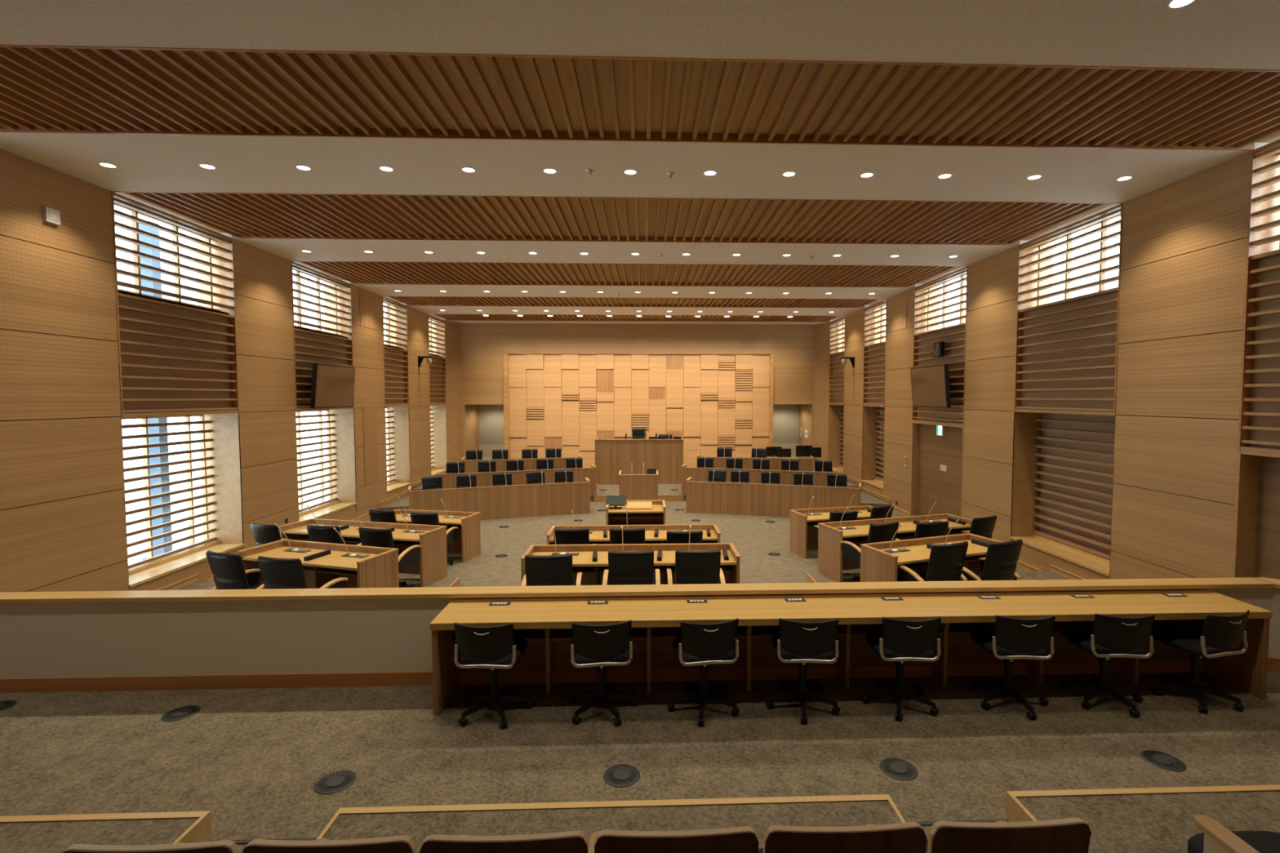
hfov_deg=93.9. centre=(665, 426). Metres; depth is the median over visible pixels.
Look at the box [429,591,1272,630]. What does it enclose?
countertop
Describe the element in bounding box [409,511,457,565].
leather armchair
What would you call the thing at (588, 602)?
power outlet
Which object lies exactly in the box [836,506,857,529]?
desk microphone
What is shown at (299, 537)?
shelf
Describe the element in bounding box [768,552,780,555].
floor vent
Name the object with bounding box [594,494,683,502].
step
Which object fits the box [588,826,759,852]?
seat
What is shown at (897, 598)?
power outlet
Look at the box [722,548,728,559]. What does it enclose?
name plate
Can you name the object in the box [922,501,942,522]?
desk microphone
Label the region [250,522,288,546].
leather armchair
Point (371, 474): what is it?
hatch
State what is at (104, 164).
recessed light
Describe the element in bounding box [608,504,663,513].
countertop
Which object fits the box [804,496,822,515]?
desk microphone
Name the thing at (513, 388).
wall
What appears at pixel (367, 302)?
wall panel
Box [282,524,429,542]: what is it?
countertop
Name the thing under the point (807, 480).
leather armchair
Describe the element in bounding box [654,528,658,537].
name plate
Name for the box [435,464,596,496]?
bench
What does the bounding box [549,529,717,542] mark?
countertop
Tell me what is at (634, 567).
leather armchair
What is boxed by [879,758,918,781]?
floor vent
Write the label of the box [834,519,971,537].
countertop
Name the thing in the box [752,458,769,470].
leather armchair
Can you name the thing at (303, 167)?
recessed light
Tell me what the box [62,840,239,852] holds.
seat
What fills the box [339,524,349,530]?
name plate
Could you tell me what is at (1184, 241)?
wall
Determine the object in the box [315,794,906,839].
trim
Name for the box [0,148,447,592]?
wall
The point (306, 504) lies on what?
desk microphone
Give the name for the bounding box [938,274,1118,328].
neighbouring building
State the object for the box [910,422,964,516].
door
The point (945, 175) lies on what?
recessed light
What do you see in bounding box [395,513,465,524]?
countertop
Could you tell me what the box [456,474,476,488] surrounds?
leather armchair
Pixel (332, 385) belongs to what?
television
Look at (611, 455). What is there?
podium
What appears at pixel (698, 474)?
bench
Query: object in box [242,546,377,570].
countertop
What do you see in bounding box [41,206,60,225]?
wall sensor
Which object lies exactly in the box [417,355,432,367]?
camera
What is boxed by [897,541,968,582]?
leather armchair
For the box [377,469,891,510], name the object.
floor
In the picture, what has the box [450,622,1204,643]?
shelf
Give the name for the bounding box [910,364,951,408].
television
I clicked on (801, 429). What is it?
intercom
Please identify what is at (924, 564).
shelf
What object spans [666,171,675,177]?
sprinkler head
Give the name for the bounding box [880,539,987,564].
countertop
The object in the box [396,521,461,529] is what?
shelf
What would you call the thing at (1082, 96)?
ceiling
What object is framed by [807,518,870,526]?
shelf
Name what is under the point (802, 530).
desk
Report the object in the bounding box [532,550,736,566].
countertop
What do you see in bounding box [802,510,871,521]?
countertop
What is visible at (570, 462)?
leather armchair
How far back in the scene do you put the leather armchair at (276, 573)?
5.93 m
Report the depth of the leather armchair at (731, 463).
17.22 m
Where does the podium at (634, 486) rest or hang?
on the floor at (254, 759)
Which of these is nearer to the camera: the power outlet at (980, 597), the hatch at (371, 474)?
the power outlet at (980, 597)
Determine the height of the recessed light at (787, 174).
0.006 m
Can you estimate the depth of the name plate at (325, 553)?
7.01 m
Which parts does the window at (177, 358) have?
frame, frame, sill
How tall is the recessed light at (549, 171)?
0.006 m
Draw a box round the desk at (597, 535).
[546,524,720,544]
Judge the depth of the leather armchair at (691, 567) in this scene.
6.21 m
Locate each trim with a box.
[0,811,211,843]
[209,837,317,844]
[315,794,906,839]
[448,577,460,586]
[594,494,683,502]
[806,573,817,582]
[906,819,1008,826]
[1005,784,1279,822]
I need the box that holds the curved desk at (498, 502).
[408,477,590,519]
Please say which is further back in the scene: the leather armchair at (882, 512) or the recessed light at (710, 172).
the leather armchair at (882, 512)
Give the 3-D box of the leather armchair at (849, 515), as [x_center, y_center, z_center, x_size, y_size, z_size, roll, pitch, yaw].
[2.974,1.905,10.334,0.620,0.989,0.699,0,3,-6]
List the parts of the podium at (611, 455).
panel, edge rail, panel, edge rail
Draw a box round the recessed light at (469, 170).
[461,167,475,173]
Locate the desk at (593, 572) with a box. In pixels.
[520,542,740,585]
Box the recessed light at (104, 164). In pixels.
[97,162,117,168]
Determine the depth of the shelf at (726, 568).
7.10 m
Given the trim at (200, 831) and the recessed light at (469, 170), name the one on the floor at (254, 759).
the trim at (200, 831)
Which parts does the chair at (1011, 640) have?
seat, backrest, handle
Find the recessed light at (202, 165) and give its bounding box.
[198,163,216,169]
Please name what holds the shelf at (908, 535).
attached to the desk at (831, 562)
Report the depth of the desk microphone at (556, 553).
7.14 m
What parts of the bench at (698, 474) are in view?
edge rail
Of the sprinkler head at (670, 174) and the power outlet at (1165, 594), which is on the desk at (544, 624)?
the power outlet at (1165, 594)
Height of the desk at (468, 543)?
0.780 m
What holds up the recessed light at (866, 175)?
in the ceiling
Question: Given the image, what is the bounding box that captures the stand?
[626,501,652,510]
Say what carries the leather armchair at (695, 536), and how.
on the floor at (254, 759)
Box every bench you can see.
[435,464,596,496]
[461,453,581,473]
[681,463,835,495]
[697,453,813,471]
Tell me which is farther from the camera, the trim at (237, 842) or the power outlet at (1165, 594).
the power outlet at (1165, 594)
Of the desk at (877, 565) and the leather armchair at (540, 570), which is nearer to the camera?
the leather armchair at (540, 570)
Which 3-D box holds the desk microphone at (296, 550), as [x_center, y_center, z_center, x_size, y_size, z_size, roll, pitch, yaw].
[-4.544,1.344,7.257,0.320,0.378,0.254,1,3,16]
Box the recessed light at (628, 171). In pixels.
[623,168,637,174]
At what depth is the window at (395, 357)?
16.52 m
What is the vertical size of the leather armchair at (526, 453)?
0.989 m
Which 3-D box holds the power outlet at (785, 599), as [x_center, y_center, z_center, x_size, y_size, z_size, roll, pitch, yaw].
[1.093,1.464,5.039,0.170,0.007,0.070,0,3,-2]
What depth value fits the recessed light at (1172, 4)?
3.94 m
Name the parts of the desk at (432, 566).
panel, edge rail, panel, panel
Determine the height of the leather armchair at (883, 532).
0.989 m
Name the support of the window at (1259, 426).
in the wall at (1184, 241)
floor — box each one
[0,501,1279,852]
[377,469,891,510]
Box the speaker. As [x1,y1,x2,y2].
[933,341,944,357]
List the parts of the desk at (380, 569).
panel, edge rail, panel, panel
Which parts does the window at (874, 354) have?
sill, frame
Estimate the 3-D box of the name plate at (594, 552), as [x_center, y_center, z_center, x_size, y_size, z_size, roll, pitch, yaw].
[-0.828,1.517,7.008,0.056,0.052,0.334,0,3,-6]
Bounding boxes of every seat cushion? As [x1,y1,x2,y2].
[758,847,763,852]
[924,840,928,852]
[1186,831,1279,852]
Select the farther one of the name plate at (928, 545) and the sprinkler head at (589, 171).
the name plate at (928, 545)
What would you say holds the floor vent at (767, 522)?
in the floor at (254, 759)
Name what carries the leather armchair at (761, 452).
on the floor at (663, 489)
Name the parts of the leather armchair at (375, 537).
backrest, arm panel, armrest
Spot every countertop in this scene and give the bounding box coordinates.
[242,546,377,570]
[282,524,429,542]
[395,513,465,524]
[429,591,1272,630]
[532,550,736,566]
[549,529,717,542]
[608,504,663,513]
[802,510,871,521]
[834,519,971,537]
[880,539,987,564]
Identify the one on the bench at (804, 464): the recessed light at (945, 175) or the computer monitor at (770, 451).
the computer monitor at (770, 451)
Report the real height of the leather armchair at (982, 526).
0.989 m
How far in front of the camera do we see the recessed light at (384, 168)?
6.77 m
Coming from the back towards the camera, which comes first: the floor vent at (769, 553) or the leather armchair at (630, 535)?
the floor vent at (769, 553)
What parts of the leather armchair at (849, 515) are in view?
arm panel, backrest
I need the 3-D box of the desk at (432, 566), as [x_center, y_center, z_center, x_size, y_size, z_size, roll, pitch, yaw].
[-4.632,1.912,9.155,2.492,0.780,0.612,1,3,13]
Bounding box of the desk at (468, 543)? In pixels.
[393,509,480,562]
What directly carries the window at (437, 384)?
in the wall at (63, 521)
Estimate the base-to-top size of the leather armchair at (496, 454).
0.989 m
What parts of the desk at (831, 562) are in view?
panel, panel, edge rail, panel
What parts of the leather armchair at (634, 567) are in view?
armrest, armrest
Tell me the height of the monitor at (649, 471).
0.188 m
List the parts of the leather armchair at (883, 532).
armrest, arm panel, backrest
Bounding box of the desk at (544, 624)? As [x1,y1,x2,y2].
[429,590,1272,715]
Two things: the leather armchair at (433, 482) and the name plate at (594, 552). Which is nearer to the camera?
the name plate at (594, 552)
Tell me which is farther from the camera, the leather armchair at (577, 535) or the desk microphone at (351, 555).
the leather armchair at (577, 535)
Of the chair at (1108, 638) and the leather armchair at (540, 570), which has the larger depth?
the leather armchair at (540, 570)
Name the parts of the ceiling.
edge frame, edge frame, edge frame, edge frame, edge frame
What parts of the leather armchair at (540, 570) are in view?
armrest, armrest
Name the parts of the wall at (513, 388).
relief frame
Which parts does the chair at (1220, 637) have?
seat, backrest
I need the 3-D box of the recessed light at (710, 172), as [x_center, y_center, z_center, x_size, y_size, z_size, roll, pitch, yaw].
[0.516,-2.934,6.909,0.160,0.006,0.160,0,3,-2]
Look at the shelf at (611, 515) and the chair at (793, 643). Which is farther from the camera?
the shelf at (611, 515)
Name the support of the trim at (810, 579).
attached to the wall at (144, 640)
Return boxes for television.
[310,363,355,408]
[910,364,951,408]
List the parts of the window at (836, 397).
sill, frame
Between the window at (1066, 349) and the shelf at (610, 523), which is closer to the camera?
the window at (1066, 349)
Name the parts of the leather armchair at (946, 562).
arm panel, armrest, seat, backrest, armrest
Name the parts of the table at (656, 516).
panel, edge rail, panel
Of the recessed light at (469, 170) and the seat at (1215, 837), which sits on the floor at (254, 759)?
the seat at (1215, 837)
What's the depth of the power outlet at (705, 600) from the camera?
5.00 m
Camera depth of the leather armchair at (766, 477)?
15.36 m
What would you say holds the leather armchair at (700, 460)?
on the floor at (663, 489)
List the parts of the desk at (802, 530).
panel, edge rail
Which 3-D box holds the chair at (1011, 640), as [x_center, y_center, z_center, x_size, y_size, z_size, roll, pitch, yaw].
[2.745,1.812,4.744,0.555,0.776,0.555,0,3,2]
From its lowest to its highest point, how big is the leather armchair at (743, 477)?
0.989 m
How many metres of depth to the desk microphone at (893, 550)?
7.27 m
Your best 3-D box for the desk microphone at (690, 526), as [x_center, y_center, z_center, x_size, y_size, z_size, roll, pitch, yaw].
[0.397,1.347,7.140,0.320,0.378,0.254,0,3,-2]
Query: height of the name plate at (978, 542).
0.052 m
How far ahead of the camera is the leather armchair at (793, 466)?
16.76 m
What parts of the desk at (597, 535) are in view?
panel, edge rail, panel, panel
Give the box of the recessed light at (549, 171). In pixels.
[542,168,556,173]
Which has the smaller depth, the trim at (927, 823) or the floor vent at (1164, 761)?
the trim at (927, 823)
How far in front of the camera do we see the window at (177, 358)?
8.76 m
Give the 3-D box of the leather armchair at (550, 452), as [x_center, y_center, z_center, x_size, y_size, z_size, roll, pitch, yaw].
[-3.457,1.196,18.424,0.620,0.989,0.699,-1,3,-10]
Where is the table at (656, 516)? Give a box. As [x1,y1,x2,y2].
[605,499,666,524]
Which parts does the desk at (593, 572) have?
panel, edge rail, panel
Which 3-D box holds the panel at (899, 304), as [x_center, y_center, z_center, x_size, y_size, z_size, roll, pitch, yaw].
[5.861,-2.841,14.975,0.018,0.836,0.866,0,3,-2]
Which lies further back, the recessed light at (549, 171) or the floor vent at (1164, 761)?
the recessed light at (549, 171)
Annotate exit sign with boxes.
[936,425,945,435]
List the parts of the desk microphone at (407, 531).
console plate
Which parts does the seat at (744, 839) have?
armrest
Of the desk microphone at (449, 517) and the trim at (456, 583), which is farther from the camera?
the desk microphone at (449, 517)
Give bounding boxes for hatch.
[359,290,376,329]
[362,405,378,485]
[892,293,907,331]
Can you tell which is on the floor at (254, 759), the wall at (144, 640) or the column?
the wall at (144, 640)
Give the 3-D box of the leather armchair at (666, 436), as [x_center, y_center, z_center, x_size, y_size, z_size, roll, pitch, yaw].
[0.000,0.772,20.122,0.620,0.989,0.699,0,3,-2]
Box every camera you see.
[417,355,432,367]
[840,356,854,367]
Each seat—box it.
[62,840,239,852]
[242,835,416,852]
[419,831,588,852]
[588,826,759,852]
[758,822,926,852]
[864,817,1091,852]
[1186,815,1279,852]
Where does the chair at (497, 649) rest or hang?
on the floor at (254, 759)
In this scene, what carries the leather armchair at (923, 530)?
on the floor at (254, 759)
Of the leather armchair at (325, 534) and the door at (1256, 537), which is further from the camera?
the leather armchair at (325, 534)
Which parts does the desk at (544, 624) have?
panel, panel, panel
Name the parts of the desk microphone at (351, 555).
stem, console plate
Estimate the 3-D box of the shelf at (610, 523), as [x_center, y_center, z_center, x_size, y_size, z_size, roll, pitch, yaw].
[-0.595,2.007,12.103,1.080,0.020,0.370,0,3,-2]
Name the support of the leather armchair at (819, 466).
on the floor at (663, 489)
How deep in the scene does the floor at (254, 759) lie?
4.10 m
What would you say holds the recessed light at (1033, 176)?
in the ceiling
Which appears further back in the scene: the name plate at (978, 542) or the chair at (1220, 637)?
the name plate at (978, 542)
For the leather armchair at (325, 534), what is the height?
0.989 m
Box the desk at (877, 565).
[860,533,1002,582]
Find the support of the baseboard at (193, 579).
attached to the wall at (63, 521)
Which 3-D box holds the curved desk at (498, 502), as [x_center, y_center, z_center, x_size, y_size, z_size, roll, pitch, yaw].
[-3.962,1.787,14.565,4.259,0.825,0.639,-1,3,-20]
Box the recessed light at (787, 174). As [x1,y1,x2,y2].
[782,171,795,177]
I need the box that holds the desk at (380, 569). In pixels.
[237,539,399,588]
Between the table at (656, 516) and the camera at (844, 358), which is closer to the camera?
the table at (656, 516)
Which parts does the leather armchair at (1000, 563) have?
arm panel, armrest, seat, arm panel, armrest, backrest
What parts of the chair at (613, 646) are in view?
seat, backrest, handle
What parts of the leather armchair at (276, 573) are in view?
backrest, armrest, arm panel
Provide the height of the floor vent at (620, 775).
0.009 m
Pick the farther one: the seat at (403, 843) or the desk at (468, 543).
the desk at (468, 543)
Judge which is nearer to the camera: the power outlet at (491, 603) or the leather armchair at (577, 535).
the power outlet at (491, 603)
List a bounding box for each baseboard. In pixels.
[156,471,446,590]
[831,470,1086,579]
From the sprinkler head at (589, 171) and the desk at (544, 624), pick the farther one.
the sprinkler head at (589, 171)
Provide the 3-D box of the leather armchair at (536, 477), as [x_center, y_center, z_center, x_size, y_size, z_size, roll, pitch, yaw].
[-3.244,1.672,15.215,0.620,0.989,0.699,-2,3,-28]
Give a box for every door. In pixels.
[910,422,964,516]
[1231,451,1279,579]
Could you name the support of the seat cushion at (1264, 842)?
on the seat at (1215, 837)
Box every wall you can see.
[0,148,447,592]
[0,577,1279,693]
[444,320,830,469]
[828,151,1279,578]
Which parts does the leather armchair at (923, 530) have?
backrest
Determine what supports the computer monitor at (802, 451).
on the bench at (804, 464)
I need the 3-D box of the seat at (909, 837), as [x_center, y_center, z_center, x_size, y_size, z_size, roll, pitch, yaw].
[0.493,1.609,2.001,0.558,0.852,0.456,0,3,-2]
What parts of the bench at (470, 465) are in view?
panel, edge rail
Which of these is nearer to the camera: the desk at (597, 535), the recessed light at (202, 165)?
the recessed light at (202, 165)
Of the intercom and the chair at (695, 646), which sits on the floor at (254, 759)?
the chair at (695, 646)
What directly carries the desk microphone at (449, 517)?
on the desk at (468, 543)
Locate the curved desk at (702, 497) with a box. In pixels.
[686,476,861,517]
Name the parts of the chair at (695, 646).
seat, backrest, handle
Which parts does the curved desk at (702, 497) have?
edge rail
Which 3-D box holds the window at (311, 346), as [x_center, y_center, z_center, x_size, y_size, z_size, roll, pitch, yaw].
[-7.464,-0.457,12.628,0.650,5.500,2.310,0,3,-2]
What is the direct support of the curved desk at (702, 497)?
on the floor at (254, 759)
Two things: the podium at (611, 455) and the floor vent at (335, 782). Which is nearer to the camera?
the floor vent at (335, 782)
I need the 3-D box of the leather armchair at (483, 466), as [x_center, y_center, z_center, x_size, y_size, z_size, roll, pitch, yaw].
[-4.889,1.462,16.274,0.620,0.989,0.699,-1,3,-10]
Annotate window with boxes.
[111,191,244,591]
[291,261,357,520]
[382,296,411,503]
[428,314,446,475]
[828,315,844,474]
[861,299,886,500]
[911,266,967,426]
[1009,203,1122,579]
[1237,138,1279,454]
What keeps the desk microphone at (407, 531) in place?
on the desk at (432, 566)
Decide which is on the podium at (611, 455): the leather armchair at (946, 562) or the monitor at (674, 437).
the monitor at (674, 437)
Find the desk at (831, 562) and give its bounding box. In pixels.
[817,513,972,582]
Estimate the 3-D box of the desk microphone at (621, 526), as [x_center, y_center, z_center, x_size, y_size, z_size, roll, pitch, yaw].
[-0.402,1.349,7.112,0.320,0.378,0.254,0,3,-2]
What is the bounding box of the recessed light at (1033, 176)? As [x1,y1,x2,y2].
[1026,174,1042,179]
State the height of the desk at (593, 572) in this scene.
0.780 m
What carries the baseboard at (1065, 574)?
attached to the wall at (1184, 241)
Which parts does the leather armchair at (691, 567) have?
armrest, armrest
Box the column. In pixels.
[138,221,172,559]
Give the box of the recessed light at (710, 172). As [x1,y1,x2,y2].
[703,169,716,175]
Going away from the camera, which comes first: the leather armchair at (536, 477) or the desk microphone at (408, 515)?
the desk microphone at (408, 515)
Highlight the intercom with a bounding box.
[800,428,802,437]
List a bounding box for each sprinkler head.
[585,168,594,175]
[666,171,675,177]
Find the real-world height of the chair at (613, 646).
0.776 m
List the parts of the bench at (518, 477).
edge rail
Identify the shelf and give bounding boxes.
[296,534,419,546]
[302,565,357,576]
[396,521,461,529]
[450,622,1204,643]
[553,540,714,544]
[572,564,733,573]
[608,513,662,518]
[609,523,662,524]
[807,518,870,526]
[842,528,960,543]
[902,555,985,568]
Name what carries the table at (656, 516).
on the floor at (254, 759)
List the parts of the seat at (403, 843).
armrest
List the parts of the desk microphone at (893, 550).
stem, console plate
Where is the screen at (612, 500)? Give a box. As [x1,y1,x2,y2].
[605,495,626,509]
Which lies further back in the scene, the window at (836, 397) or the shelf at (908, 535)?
the window at (836, 397)
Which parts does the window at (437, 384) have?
frame, sill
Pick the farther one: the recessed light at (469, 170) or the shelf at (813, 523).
the shelf at (813, 523)
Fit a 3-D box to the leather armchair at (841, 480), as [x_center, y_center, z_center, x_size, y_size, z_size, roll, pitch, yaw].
[4.243,1.696,14.639,0.620,0.989,0.699,0,3,6]
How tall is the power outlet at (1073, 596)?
0.007 m
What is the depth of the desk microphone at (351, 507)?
9.25 m
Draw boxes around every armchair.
[205,550,265,589]
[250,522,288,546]
[257,555,347,589]
[306,524,361,545]
[358,527,421,587]
[368,509,396,523]
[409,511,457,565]
[421,475,442,489]
[446,462,464,473]
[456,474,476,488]
[466,449,482,460]
[478,460,496,472]
[492,449,508,459]
[492,472,511,486]
[506,459,524,471]
[520,554,582,586]
[521,448,537,458]
[525,471,545,484]
[536,458,553,470]
[546,448,561,457]
[553,528,596,544]
[555,470,573,483]
[565,457,582,468]
[602,550,660,585]
[609,528,644,544]
[631,427,646,439]
[657,434,672,439]
[666,530,702,543]
[666,549,725,584]
[697,457,713,467]
[707,469,726,482]
[716,448,732,457]
[725,457,742,469]
[730,470,749,483]
[751,448,766,457]
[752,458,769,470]
[760,471,779,484]
[781,459,798,471]
[793,472,813,485]
[813,511,857,540]
[814,460,831,471]
[826,474,847,487]
[840,521,898,582]
[870,505,893,519]
[895,520,948,540]
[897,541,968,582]
[961,539,1022,581]
[962,515,996,538]
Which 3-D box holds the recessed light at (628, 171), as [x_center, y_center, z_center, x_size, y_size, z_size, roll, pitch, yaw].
[-0.406,-2.932,6.876,0.160,0.006,0.160,0,3,-2]
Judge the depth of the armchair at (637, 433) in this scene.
20.30 m
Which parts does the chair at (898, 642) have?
seat, backrest, handle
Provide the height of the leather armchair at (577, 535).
0.989 m
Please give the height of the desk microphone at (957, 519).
0.378 m
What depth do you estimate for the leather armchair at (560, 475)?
15.61 m
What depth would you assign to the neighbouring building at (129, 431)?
21.19 m
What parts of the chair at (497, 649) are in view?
handle, backrest, seat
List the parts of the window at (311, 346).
frame, frame, sill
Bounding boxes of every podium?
[594,436,683,484]
[618,470,657,500]
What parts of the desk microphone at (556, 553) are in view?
stem, console plate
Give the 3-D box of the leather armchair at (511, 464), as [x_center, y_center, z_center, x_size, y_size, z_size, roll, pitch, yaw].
[-4.184,1.448,16.549,0.620,0.989,0.699,-1,3,-10]
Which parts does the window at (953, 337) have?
frame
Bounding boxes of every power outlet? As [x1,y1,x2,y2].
[488,602,511,605]
[586,600,608,604]
[686,599,707,603]
[784,598,806,601]
[880,596,903,600]
[977,595,1000,599]
[1070,595,1094,598]
[1161,593,1187,596]
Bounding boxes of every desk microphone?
[275,523,311,552]
[306,504,324,525]
[333,527,369,558]
[351,506,368,529]
[398,497,410,516]
[398,509,425,533]
[440,498,462,518]
[551,526,578,555]
[621,526,631,551]
[676,509,693,531]
[688,525,697,551]
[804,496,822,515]
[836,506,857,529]
[884,524,911,553]
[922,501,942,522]
[944,519,959,544]
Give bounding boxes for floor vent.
[0,699,17,711]
[161,705,200,721]
[314,770,356,795]
[494,554,507,557]
[498,525,509,528]
[603,764,639,787]
[764,520,775,523]
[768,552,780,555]
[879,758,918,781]
[1140,750,1186,771]
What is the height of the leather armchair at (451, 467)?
0.989 m
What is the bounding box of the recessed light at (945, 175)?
[937,173,952,178]
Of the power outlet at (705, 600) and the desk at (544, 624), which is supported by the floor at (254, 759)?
the desk at (544, 624)
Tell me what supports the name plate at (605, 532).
on the desk at (597, 535)
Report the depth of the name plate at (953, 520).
9.70 m
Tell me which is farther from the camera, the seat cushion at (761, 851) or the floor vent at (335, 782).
the floor vent at (335, 782)
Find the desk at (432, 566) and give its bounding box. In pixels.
[279,518,447,586]
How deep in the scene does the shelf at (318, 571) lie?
7.04 m
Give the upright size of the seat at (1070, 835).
0.852 m
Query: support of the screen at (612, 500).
on the table at (656, 516)
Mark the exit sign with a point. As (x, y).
(940, 430)
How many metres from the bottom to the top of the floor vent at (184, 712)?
0.009 m
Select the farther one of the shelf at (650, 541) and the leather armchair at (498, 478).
the leather armchair at (498, 478)
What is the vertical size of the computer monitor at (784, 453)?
0.350 m
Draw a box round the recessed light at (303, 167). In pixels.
[295,164,311,170]
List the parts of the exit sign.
lit panel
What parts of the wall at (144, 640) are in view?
skirting, cap rail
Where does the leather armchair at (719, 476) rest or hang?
on the floor at (254, 759)
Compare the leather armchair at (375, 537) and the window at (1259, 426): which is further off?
the leather armchair at (375, 537)
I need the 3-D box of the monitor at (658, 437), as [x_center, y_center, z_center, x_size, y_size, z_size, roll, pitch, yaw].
[-0.136,0.421,19.150,0.260,0.185,0.120,0,3,-2]
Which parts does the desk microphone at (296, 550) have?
stem, console plate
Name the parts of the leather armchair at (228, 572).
armrest, arm panel, seat, armrest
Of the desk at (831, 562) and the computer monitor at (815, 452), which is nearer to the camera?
the desk at (831, 562)
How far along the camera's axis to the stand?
11.84 m
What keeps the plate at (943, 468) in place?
attached to the door at (930, 484)
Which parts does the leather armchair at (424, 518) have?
backrest, arm panel, armrest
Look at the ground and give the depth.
17.00 m
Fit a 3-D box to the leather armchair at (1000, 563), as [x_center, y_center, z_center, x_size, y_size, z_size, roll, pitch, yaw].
[3.671,1.751,6.886,0.620,0.989,0.699,-1,3,-22]
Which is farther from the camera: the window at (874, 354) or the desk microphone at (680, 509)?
the window at (874, 354)
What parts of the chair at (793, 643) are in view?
seat, backrest, handle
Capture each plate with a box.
[303,549,331,560]
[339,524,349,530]
[592,550,597,561]
[603,528,607,537]
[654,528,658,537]
[657,549,662,560]
[706,528,711,537]
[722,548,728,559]
[926,543,933,549]
[940,464,946,471]
[947,517,965,524]
[971,538,990,547]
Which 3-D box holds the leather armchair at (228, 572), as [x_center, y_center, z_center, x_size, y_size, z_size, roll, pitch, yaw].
[-4.460,1.778,6.427,0.620,0.989,0.699,1,3,22]
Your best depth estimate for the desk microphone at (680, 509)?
9.04 m
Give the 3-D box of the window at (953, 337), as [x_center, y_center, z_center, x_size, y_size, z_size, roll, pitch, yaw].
[6.214,-1.648,13.062,0.556,3.180,2.310,0,3,-2]
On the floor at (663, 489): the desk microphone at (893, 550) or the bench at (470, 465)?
the bench at (470, 465)
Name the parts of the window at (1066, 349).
sill, frame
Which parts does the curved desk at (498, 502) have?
edge rail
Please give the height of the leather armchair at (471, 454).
0.989 m
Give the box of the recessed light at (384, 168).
[378,165,394,171]
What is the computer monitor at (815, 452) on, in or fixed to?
attached to the bench at (804, 464)
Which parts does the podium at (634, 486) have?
edge rail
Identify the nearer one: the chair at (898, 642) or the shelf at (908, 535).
the chair at (898, 642)
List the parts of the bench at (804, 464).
edge rail, panel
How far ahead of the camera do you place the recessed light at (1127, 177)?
7.08 m
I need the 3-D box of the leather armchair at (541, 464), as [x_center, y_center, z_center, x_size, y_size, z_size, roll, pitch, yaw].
[-3.406,1.433,16.855,0.620,0.989,0.699,-1,3,-10]
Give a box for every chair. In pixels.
[453,622,533,728]
[568,619,638,725]
[666,617,739,726]
[765,617,839,724]
[861,617,941,720]
[968,614,1055,719]
[1059,613,1155,717]
[1151,609,1249,713]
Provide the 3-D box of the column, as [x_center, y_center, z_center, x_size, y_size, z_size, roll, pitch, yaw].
[-9.776,-0.546,11.393,0.420,6.600,0.300,0,3,-2]
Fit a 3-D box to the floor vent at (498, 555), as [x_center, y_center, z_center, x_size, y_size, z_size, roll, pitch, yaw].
[-3.009,2.370,10.946,0.236,0.009,0.236,0,3,-2]
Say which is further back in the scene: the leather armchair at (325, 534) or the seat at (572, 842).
the leather armchair at (325, 534)
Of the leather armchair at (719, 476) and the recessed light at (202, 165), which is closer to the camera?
the recessed light at (202, 165)
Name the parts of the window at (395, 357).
frame, frame, sill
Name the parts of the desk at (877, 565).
panel, edge rail, panel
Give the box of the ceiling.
[0,0,1279,324]
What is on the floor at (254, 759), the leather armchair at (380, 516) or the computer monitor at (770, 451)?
the leather armchair at (380, 516)
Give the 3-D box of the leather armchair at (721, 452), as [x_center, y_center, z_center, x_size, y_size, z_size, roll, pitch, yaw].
[1.835,1.184,18.612,0.620,0.989,0.699,0,3,6]
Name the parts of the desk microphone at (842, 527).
console plate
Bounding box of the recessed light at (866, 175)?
[859,172,874,177]
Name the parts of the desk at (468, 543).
edge rail, panel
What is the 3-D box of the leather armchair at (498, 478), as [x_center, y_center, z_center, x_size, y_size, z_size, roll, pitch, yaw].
[-4.084,1.688,14.895,0.620,0.989,0.699,-1,3,-12]
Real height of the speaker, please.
0.320 m
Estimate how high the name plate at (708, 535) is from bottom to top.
0.052 m
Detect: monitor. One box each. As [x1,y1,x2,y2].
[646,468,656,474]
[657,436,665,439]
[673,436,681,439]
[765,446,782,457]
[777,448,791,457]
[795,445,812,458]
[809,447,821,460]
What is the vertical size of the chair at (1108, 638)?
0.776 m
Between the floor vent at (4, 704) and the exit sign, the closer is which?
the floor vent at (4, 704)
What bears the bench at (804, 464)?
on the floor at (663, 489)
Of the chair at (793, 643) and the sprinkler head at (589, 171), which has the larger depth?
the sprinkler head at (589, 171)
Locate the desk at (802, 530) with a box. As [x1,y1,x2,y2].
[789,505,872,559]
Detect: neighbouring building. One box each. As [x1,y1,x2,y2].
[116,262,327,500]
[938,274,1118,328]
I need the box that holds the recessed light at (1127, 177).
[1115,175,1133,181]
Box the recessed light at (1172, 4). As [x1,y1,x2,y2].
[1166,0,1195,8]
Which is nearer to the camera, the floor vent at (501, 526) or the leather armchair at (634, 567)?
the leather armchair at (634, 567)
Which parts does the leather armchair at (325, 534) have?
backrest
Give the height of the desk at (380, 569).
0.780 m
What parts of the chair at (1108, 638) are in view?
seat, backrest, handle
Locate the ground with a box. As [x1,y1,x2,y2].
[125,431,387,564]
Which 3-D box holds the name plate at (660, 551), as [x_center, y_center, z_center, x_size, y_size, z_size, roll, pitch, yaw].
[-0.069,1.515,7.035,0.056,0.052,0.334,0,3,1]

